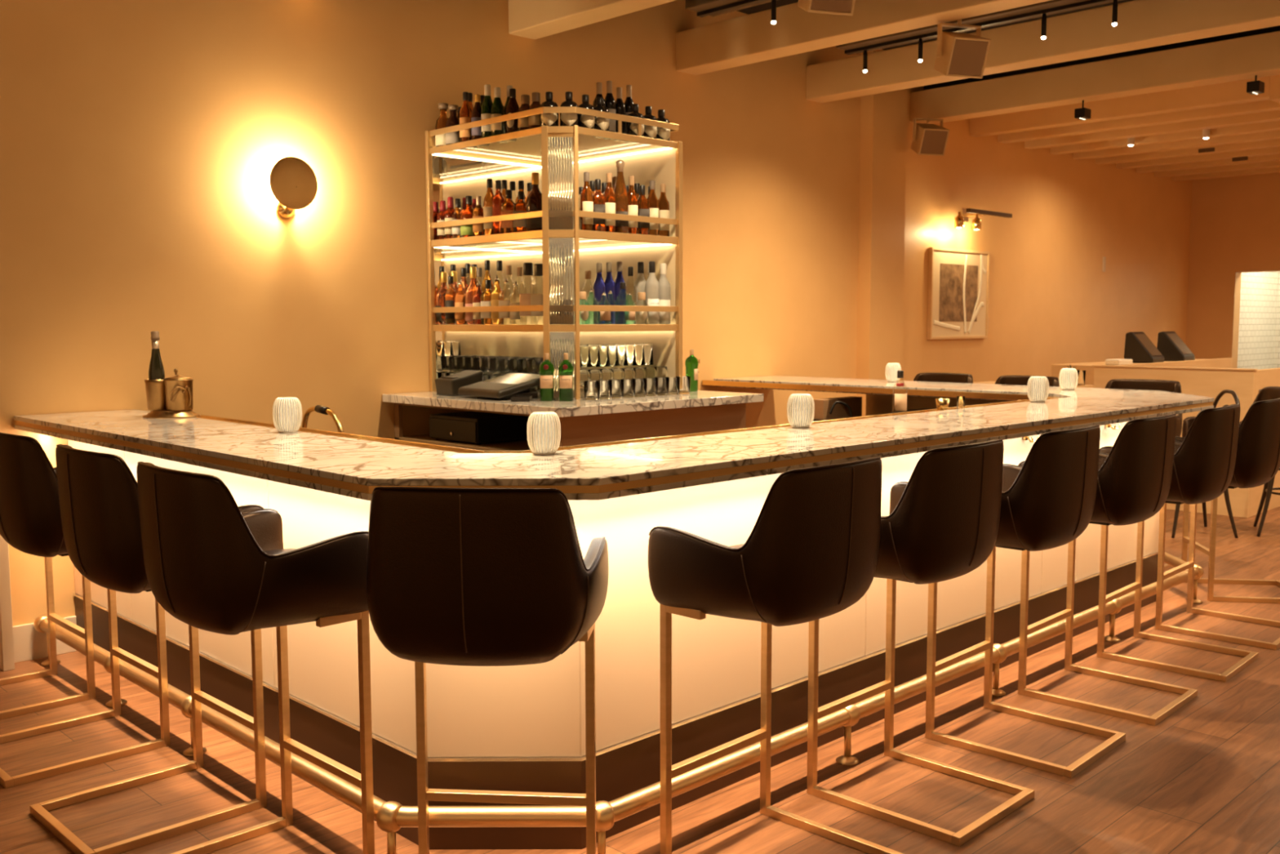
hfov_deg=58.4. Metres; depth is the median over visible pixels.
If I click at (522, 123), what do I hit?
bottle
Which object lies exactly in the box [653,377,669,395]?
glass
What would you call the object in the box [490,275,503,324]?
bottle
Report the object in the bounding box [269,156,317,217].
wall sconce
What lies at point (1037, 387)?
lamp
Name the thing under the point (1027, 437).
hook
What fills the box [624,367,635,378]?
glass
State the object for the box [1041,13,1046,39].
ceiling spotlight
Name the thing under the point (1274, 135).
ceiling beam
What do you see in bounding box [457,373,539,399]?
terminal
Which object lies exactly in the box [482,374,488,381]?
glass
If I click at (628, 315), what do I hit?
bottle
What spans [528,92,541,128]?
bottle
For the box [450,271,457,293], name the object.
bottle
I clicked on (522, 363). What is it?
glass
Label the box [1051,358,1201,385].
countertop
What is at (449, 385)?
receipt printer
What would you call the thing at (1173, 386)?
bar stool
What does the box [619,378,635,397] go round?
glass
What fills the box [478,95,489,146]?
bottle
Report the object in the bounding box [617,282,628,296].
bottle
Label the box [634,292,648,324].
bottle
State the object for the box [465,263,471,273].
bottle
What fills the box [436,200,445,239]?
bottle
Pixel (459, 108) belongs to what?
bottle
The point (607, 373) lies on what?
glass
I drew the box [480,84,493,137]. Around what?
bottle
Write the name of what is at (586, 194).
bottle
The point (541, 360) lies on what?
glass
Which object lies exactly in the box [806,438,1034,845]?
bar stool
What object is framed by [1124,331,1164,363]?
terminal
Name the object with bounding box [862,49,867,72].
ceiling spotlight
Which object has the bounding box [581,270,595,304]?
bottle
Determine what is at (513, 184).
bottle
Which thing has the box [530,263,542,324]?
bottle
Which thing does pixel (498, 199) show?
bottle
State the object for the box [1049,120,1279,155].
ceiling beam
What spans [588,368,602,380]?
glass
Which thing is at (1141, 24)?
ceiling beam
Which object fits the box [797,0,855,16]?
wall speaker
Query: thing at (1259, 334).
wall
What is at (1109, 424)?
hook
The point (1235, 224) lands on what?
wall
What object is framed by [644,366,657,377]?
glass
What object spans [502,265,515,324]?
bottle
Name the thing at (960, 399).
shot glass
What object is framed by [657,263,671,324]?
bottle
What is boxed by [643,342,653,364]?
glass
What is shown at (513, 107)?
bottle
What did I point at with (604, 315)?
bottle
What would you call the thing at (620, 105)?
bottle
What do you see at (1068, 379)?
lamp
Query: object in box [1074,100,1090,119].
ceiling spotlight
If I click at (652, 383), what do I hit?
glass
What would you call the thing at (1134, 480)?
bar stool
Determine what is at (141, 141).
wall
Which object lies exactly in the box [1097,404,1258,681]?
bar stool
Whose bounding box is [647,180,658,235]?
bottle
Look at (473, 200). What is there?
bottle
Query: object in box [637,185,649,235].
bottle
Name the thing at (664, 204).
bottle
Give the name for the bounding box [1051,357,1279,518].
counter
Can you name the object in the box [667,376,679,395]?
glass
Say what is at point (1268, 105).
ceiling beam
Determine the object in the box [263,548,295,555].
seat cushion
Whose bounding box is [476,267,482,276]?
bottle
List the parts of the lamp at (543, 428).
lid, lamp shade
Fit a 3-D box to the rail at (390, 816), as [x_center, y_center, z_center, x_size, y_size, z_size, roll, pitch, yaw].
[0.281,0.856,5.605,5.042,0.198,3.219,-5,7,-44]
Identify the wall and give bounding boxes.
[0,0,1192,626]
[1186,172,1279,368]
[1237,271,1279,369]
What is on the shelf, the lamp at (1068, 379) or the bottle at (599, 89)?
the bottle at (599, 89)
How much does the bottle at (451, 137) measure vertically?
0.219 m
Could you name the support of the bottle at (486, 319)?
on the shelf
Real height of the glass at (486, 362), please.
0.088 m
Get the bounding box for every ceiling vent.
[1198,147,1214,153]
[1231,156,1248,161]
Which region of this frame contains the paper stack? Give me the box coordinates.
[1105,358,1132,364]
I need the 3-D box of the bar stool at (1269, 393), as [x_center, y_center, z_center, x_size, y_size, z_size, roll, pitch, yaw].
[3.252,0.343,6.138,0.562,1.110,0.534,1,5,8]
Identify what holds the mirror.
attached to the shelf
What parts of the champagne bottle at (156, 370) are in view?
bottle glass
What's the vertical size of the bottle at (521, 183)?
0.283 m
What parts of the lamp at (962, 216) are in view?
lamp shade, wall arm, lamp shade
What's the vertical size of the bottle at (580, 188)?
0.233 m
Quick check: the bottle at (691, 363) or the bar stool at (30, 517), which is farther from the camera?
the bottle at (691, 363)
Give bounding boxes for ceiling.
[736,0,1279,89]
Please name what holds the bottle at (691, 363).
on the countertop at (583, 421)
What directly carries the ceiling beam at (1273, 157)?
attached to the ceiling
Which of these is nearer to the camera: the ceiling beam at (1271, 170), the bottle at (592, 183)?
the bottle at (592, 183)
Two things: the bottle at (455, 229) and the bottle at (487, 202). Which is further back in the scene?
the bottle at (455, 229)
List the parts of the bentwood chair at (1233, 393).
leg, leg, leg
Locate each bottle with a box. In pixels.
[148,331,164,379]
[435,102,448,146]
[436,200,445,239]
[444,196,457,239]
[444,275,456,324]
[445,104,459,145]
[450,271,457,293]
[452,200,462,234]
[454,198,461,237]
[454,280,466,324]
[456,106,466,151]
[459,92,471,142]
[459,197,466,237]
[460,195,473,237]
[461,267,468,324]
[465,93,476,149]
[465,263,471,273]
[465,266,476,324]
[471,94,481,139]
[471,264,478,284]
[472,195,484,235]
[472,199,475,208]
[472,280,482,324]
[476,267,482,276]
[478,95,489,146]
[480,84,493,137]
[480,280,492,324]
[481,260,493,292]
[483,178,494,235]
[490,87,504,136]
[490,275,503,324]
[492,180,504,234]
[493,260,506,324]
[498,278,515,324]
[501,179,506,200]
[501,189,515,233]
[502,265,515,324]
[503,85,516,142]
[506,88,519,133]
[509,280,523,324]
[510,181,515,193]
[512,191,527,232]
[513,266,526,324]
[515,180,525,203]
[517,94,529,131]
[519,262,537,324]
[524,182,532,203]
[526,172,542,231]
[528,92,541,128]
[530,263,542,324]
[538,353,554,400]
[540,91,558,126]
[558,353,573,401]
[560,91,577,126]
[573,291,590,324]
[577,94,595,128]
[578,186,582,227]
[580,172,593,231]
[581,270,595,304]
[589,180,595,194]
[592,82,605,137]
[592,179,605,231]
[592,262,605,324]
[594,97,608,131]
[600,292,610,320]
[601,182,606,194]
[603,173,615,232]
[604,80,616,139]
[604,262,615,324]
[612,176,616,191]
[613,87,626,141]
[613,160,628,233]
[614,261,626,324]
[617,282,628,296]
[622,84,634,142]
[624,292,635,319]
[626,103,644,137]
[626,266,636,324]
[627,176,637,234]
[633,262,646,324]
[634,182,639,198]
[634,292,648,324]
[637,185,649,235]
[643,106,657,138]
[644,261,659,324]
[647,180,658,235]
[656,109,670,141]
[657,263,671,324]
[658,183,669,236]
[684,349,699,391]
[892,370,907,411]
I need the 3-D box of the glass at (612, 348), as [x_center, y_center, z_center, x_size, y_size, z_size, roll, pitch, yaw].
[-0.147,-0.384,6.093,0.066,0.118,0.066,-5,7,-44]
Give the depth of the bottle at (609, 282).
5.98 m
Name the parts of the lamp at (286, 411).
lid, lamp shade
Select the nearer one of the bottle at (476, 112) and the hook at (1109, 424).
the hook at (1109, 424)
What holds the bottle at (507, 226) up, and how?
on the shelf
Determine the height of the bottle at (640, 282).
0.333 m
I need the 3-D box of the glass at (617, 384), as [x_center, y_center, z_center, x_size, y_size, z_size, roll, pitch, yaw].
[-0.121,-0.192,5.777,0.084,0.092,0.084,-5,7,-44]
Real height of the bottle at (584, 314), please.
0.164 m
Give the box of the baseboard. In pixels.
[12,615,76,662]
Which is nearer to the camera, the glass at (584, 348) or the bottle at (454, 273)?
the glass at (584, 348)
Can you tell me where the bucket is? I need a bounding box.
[142,368,200,418]
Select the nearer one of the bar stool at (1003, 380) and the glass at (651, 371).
the glass at (651, 371)
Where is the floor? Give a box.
[0,506,1279,853]
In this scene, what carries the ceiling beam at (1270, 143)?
attached to the ceiling
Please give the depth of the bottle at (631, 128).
5.90 m
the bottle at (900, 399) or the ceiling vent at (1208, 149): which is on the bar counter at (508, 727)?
the bottle at (900, 399)
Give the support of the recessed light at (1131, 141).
in the ceiling
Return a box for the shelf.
[425,106,682,399]
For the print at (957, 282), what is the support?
attached to the framed picture at (958, 280)
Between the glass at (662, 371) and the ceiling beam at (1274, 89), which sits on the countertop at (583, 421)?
the glass at (662, 371)
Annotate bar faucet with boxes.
[302,404,343,432]
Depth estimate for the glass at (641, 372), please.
6.05 m
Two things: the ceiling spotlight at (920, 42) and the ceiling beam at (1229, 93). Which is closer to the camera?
the ceiling spotlight at (920, 42)
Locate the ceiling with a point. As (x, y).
(765, 6)
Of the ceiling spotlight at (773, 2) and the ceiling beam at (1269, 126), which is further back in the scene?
the ceiling beam at (1269, 126)
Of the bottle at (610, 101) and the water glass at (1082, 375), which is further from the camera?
the water glass at (1082, 375)
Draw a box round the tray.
[511,395,532,401]
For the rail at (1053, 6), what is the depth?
6.80 m
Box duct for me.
[685,0,777,17]
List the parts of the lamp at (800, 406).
lid, lamp shade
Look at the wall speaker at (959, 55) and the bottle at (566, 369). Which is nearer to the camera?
the bottle at (566, 369)
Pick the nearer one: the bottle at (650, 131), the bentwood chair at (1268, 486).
the bottle at (650, 131)
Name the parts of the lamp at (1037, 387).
lamp shade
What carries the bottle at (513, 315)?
on the shelf
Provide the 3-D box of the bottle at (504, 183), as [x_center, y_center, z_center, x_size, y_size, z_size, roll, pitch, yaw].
[-0.719,-1.159,6.077,0.067,0.299,0.067,2,6,21]
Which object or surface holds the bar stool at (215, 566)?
on the floor
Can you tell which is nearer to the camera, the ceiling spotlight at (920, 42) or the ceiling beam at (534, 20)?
the ceiling beam at (534, 20)
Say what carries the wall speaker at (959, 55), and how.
hanging from the ceiling beam at (751, 38)
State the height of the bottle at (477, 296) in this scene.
0.232 m
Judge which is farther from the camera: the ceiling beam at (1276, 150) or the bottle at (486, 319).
the ceiling beam at (1276, 150)
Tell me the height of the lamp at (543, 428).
0.126 m
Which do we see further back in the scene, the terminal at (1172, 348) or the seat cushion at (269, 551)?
the terminal at (1172, 348)
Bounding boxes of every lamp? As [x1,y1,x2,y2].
[272,396,302,432]
[526,411,560,455]
[786,393,814,428]
[884,362,901,382]
[954,208,1012,230]
[1026,376,1048,402]
[1058,368,1077,390]
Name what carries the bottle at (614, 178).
on the shelf
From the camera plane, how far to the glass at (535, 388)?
6.27 m
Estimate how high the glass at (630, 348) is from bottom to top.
0.118 m
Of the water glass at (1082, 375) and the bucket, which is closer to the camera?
the bucket
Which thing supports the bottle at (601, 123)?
on the shelf
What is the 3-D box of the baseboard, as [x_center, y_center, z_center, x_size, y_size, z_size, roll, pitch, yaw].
[0.074,0.687,7.678,18.750,0.160,0.015,-5,7,-44]
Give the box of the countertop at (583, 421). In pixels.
[382,386,763,450]
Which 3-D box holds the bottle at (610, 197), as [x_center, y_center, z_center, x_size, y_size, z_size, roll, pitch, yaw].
[-0.157,-1.140,5.831,0.065,0.303,0.065,-2,5,-18]
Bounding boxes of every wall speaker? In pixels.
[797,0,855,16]
[911,117,949,155]
[933,19,991,78]
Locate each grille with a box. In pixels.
[810,0,852,13]
[920,129,947,154]
[948,39,988,75]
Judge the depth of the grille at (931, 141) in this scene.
9.13 m
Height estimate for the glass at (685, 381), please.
0.092 m
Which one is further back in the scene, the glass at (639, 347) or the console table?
the console table
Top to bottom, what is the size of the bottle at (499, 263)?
0.342 m
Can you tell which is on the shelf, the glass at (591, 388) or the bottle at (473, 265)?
the bottle at (473, 265)
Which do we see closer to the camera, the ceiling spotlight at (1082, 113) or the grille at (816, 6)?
the grille at (816, 6)
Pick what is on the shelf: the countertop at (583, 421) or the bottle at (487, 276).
the bottle at (487, 276)
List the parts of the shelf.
wall post, corner post, guard rail, guard rail, guard rail, fluted panel, fluted panel, fluted panel, corner post, panel, post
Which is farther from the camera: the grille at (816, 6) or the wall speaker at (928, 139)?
the wall speaker at (928, 139)
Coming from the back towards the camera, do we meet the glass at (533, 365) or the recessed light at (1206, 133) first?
the recessed light at (1206, 133)
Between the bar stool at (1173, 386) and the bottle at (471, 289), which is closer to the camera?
the bottle at (471, 289)
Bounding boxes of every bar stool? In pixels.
[0,432,170,788]
[0,466,95,719]
[29,444,266,853]
[136,461,374,853]
[366,486,608,853]
[648,456,903,853]
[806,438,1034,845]
[913,372,973,382]
[924,424,1125,777]
[995,375,1059,386]
[1017,413,1197,725]
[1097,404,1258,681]
[1104,378,1182,570]
[1155,397,1279,649]
[1181,386,1279,603]
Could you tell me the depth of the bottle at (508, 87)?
5.97 m
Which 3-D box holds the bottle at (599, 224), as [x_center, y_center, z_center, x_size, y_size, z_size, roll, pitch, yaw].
[-0.212,-1.116,5.779,0.067,0.264,0.068,-1,5,-13]
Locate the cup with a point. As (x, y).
(942, 404)
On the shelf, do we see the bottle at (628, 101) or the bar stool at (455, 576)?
the bottle at (628, 101)
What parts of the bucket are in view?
lid, scroll handle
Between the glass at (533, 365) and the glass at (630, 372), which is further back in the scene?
the glass at (533, 365)
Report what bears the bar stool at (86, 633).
on the floor
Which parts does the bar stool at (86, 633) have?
leg, leg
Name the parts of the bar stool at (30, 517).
mount plate, leg, leg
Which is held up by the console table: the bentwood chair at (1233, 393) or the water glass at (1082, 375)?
the water glass at (1082, 375)
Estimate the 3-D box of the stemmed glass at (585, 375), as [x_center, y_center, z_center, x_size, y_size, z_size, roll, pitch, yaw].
[-0.286,-0.219,5.808,0.078,0.142,0.078,-5,7,-44]
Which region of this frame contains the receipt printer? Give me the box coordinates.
[435,370,482,395]
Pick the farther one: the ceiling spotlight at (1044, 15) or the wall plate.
the wall plate
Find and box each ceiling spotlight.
[771,0,776,24]
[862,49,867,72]
[918,39,922,62]
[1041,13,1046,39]
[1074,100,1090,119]
[1111,0,1117,26]
[1246,75,1264,94]
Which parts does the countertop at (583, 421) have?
drawer, rail, cash drawer, panel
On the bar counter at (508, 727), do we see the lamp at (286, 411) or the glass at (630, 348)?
the lamp at (286, 411)
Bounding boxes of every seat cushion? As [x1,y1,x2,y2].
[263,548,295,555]
[729,543,744,548]
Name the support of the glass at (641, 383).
on the countertop at (583, 421)
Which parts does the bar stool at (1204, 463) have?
leg, leg, mount plate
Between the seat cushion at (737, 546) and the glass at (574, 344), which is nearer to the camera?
the seat cushion at (737, 546)
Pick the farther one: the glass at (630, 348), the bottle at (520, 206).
the glass at (630, 348)
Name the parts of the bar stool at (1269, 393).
leg, leg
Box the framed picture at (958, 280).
[927,247,990,339]
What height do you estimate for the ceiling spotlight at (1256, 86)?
0.121 m
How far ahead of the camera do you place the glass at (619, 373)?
5.94 m
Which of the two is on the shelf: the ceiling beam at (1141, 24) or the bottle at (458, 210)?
the bottle at (458, 210)
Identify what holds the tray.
on the countertop at (583, 421)
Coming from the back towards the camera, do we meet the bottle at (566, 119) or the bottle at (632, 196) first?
the bottle at (632, 196)
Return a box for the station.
[813,395,930,421]
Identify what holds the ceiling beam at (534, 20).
attached to the wall at (141, 141)
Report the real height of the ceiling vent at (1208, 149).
0.035 m
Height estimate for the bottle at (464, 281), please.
0.310 m
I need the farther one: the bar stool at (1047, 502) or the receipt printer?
the receipt printer
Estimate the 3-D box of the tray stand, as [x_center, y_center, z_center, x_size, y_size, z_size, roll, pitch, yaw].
[-2.794,0.666,4.738,0.322,0.745,0.066,-5,7,-44]
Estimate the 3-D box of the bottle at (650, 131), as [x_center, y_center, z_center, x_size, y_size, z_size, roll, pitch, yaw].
[0.045,-1.590,5.998,0.088,0.174,0.089,-3,6,-30]
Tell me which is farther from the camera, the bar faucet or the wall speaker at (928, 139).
the wall speaker at (928, 139)
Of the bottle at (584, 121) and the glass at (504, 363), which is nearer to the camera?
the bottle at (584, 121)
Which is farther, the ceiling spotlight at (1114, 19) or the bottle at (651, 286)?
the ceiling spotlight at (1114, 19)
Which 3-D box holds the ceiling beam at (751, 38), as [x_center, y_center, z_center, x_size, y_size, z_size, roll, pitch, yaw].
[3.768,-2.179,4.142,0.200,0.250,9.860,-5,7,-44]
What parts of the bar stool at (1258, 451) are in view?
leg, leg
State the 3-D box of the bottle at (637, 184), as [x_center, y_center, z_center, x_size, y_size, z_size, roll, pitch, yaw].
[-0.015,-1.156,6.112,0.067,0.284,0.067,-2,6,-24]
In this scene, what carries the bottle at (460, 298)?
on the shelf
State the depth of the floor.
3.70 m
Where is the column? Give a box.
[856,48,907,416]
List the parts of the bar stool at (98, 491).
leg, leg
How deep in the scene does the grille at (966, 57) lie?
6.31 m
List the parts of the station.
speed rail, panel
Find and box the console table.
[973,381,1093,387]
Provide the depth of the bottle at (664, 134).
6.03 m
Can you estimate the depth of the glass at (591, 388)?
5.63 m
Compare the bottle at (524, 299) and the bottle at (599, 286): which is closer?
the bottle at (524, 299)
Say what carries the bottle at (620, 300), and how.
on the shelf
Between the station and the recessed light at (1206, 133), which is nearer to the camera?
the station
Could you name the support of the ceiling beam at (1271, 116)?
attached to the ceiling
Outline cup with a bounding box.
[935,398,949,410]
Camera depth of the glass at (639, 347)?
6.21 m
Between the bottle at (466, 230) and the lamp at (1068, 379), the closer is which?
the bottle at (466, 230)
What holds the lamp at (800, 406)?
on the bar counter at (508, 727)
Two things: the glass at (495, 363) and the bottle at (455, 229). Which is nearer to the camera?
the bottle at (455, 229)
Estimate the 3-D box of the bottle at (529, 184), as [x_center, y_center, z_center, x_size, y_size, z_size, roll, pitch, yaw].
[-0.569,-1.129,5.927,0.067,0.265,0.067,2,5,19]
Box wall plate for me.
[1102,256,1106,271]
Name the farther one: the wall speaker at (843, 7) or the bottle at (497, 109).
the bottle at (497, 109)
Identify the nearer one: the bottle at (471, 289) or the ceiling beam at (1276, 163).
the bottle at (471, 289)
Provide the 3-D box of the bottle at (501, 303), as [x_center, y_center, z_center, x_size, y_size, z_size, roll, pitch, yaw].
[-0.693,-0.652,5.955,0.069,0.238,0.069,2,6,25]
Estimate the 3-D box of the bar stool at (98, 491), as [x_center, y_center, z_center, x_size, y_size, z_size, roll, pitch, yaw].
[-1.467,0.600,3.414,0.534,1.110,0.562,5,7,45]
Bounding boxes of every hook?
[1023,435,1038,442]
[1106,423,1119,430]
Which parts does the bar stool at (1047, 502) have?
leg, leg, mount plate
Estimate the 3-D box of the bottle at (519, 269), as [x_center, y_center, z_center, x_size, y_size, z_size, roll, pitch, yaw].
[-0.633,-0.691,6.032,0.069,0.301,0.069,1,5,16]
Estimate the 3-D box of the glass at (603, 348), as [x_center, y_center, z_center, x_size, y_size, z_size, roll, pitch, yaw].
[-0.194,-0.380,6.047,0.066,0.118,0.066,-5,7,-44]
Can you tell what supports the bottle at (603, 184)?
on the shelf
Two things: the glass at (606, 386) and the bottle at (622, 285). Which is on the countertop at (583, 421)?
the glass at (606, 386)
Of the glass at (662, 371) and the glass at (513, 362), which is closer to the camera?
the glass at (662, 371)
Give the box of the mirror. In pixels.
[431,154,543,378]
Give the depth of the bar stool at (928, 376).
7.93 m
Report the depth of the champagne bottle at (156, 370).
4.79 m
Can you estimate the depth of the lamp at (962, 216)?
10.09 m
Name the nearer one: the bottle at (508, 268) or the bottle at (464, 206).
the bottle at (508, 268)
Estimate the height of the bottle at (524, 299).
0.312 m
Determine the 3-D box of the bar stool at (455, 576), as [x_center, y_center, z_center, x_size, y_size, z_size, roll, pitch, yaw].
[-0.363,0.664,2.677,0.534,1.110,0.562,0,5,5]
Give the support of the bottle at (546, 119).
on the shelf
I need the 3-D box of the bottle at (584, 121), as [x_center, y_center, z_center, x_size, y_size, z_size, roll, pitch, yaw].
[-0.270,-1.561,5.689,0.090,0.174,0.091,-3,6,-30]
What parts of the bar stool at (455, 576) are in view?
leg, seat arm, leg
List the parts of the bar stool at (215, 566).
leg, seat arm, leg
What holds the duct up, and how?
hanging from the ceiling
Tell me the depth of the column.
9.18 m
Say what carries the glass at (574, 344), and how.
on the glass riser
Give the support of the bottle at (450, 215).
on the shelf
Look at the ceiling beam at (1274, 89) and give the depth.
8.46 m
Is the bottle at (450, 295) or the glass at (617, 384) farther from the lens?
the bottle at (450, 295)
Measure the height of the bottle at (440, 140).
0.240 m
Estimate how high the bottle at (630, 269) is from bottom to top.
0.305 m
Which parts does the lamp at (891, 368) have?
lamp shade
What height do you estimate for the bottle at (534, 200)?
0.294 m
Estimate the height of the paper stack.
0.050 m
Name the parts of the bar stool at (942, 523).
leg, leg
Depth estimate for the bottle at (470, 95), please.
6.22 m
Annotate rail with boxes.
[33,551,1204,853]
[835,0,1122,54]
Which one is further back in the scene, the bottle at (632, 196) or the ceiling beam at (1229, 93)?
the ceiling beam at (1229, 93)
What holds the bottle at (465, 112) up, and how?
on the shelf
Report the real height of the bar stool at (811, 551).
1.110 m
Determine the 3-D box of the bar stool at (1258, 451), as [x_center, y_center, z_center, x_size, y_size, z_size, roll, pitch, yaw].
[2.788,0.410,5.406,0.562,1.110,0.534,5,7,43]
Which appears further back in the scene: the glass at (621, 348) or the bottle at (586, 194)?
the glass at (621, 348)
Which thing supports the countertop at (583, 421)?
on the floor
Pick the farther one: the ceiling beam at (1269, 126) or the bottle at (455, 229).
the ceiling beam at (1269, 126)
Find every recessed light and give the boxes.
[1126,137,1134,146]
[1201,128,1209,139]
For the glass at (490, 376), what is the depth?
6.38 m
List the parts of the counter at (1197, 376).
panel, panel, cap rail, panel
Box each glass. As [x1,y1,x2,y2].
[481,357,491,373]
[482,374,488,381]
[487,374,500,379]
[489,357,502,373]
[498,358,509,373]
[507,358,520,373]
[516,358,528,373]
[526,359,539,374]
[529,385,539,391]
[538,358,543,374]
[573,344,581,367]
[579,344,591,367]
[579,369,591,398]
[583,380,599,399]
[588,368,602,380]
[589,343,599,366]
[599,343,609,366]
[599,380,612,399]
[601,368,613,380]
[607,343,618,366]
[607,379,624,398]
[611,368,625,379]
[617,343,627,365]
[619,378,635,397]
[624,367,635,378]
[626,343,635,365]
[634,367,647,377]
[635,342,644,364]
[635,377,647,396]
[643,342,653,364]
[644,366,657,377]
[644,377,658,395]
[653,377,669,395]
[656,366,667,377]
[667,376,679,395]
[676,376,690,394]
[956,395,964,408]
[1077,369,1085,386]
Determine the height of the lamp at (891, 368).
0.126 m
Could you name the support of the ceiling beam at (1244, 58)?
attached to the ceiling
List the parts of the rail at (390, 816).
post, post, post, post, post, post, post, post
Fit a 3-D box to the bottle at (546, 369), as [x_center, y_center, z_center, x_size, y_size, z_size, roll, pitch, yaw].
[-0.454,-0.243,5.576,0.074,0.232,0.080,0,5,0]
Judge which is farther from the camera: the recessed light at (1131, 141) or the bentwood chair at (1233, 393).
the recessed light at (1131, 141)
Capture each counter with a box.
[13,375,1213,848]
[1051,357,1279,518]
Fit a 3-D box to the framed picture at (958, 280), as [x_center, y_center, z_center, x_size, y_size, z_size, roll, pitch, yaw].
[2.862,-1.187,10.253,0.995,0.793,0.038,-5,7,-44]
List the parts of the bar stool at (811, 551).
leg, seat arm, leg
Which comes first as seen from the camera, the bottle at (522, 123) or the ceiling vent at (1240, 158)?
the bottle at (522, 123)
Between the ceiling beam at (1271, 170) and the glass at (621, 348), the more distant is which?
the ceiling beam at (1271, 170)
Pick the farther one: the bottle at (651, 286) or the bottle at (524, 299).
the bottle at (651, 286)
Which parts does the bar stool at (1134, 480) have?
leg, leg, mount plate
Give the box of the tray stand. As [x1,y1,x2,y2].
[0,534,14,671]
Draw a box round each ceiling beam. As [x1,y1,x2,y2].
[508,0,675,39]
[675,0,1051,75]
[805,0,1279,102]
[910,31,1279,124]
[968,75,1270,137]
[997,99,1279,143]
[1024,110,1279,149]
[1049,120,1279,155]
[1073,130,1279,159]
[1095,138,1279,164]
[1115,146,1279,169]
[1135,154,1279,173]
[1154,160,1279,177]
[1171,166,1279,181]
[1269,75,1279,103]
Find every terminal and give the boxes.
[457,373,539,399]
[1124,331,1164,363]
[1156,331,1195,360]
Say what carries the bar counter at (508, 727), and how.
on the floor
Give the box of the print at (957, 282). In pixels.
[938,263,977,321]
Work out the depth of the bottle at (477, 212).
6.05 m
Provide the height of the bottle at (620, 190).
0.375 m
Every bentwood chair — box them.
[1171,389,1239,537]
[1253,389,1279,537]
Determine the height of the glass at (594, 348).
0.118 m
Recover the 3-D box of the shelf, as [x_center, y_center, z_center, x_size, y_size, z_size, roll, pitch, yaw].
[-0.472,-0.899,6.220,0.872,1.424,1.120,-5,7,-44]
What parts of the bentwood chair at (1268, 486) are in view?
leg, leg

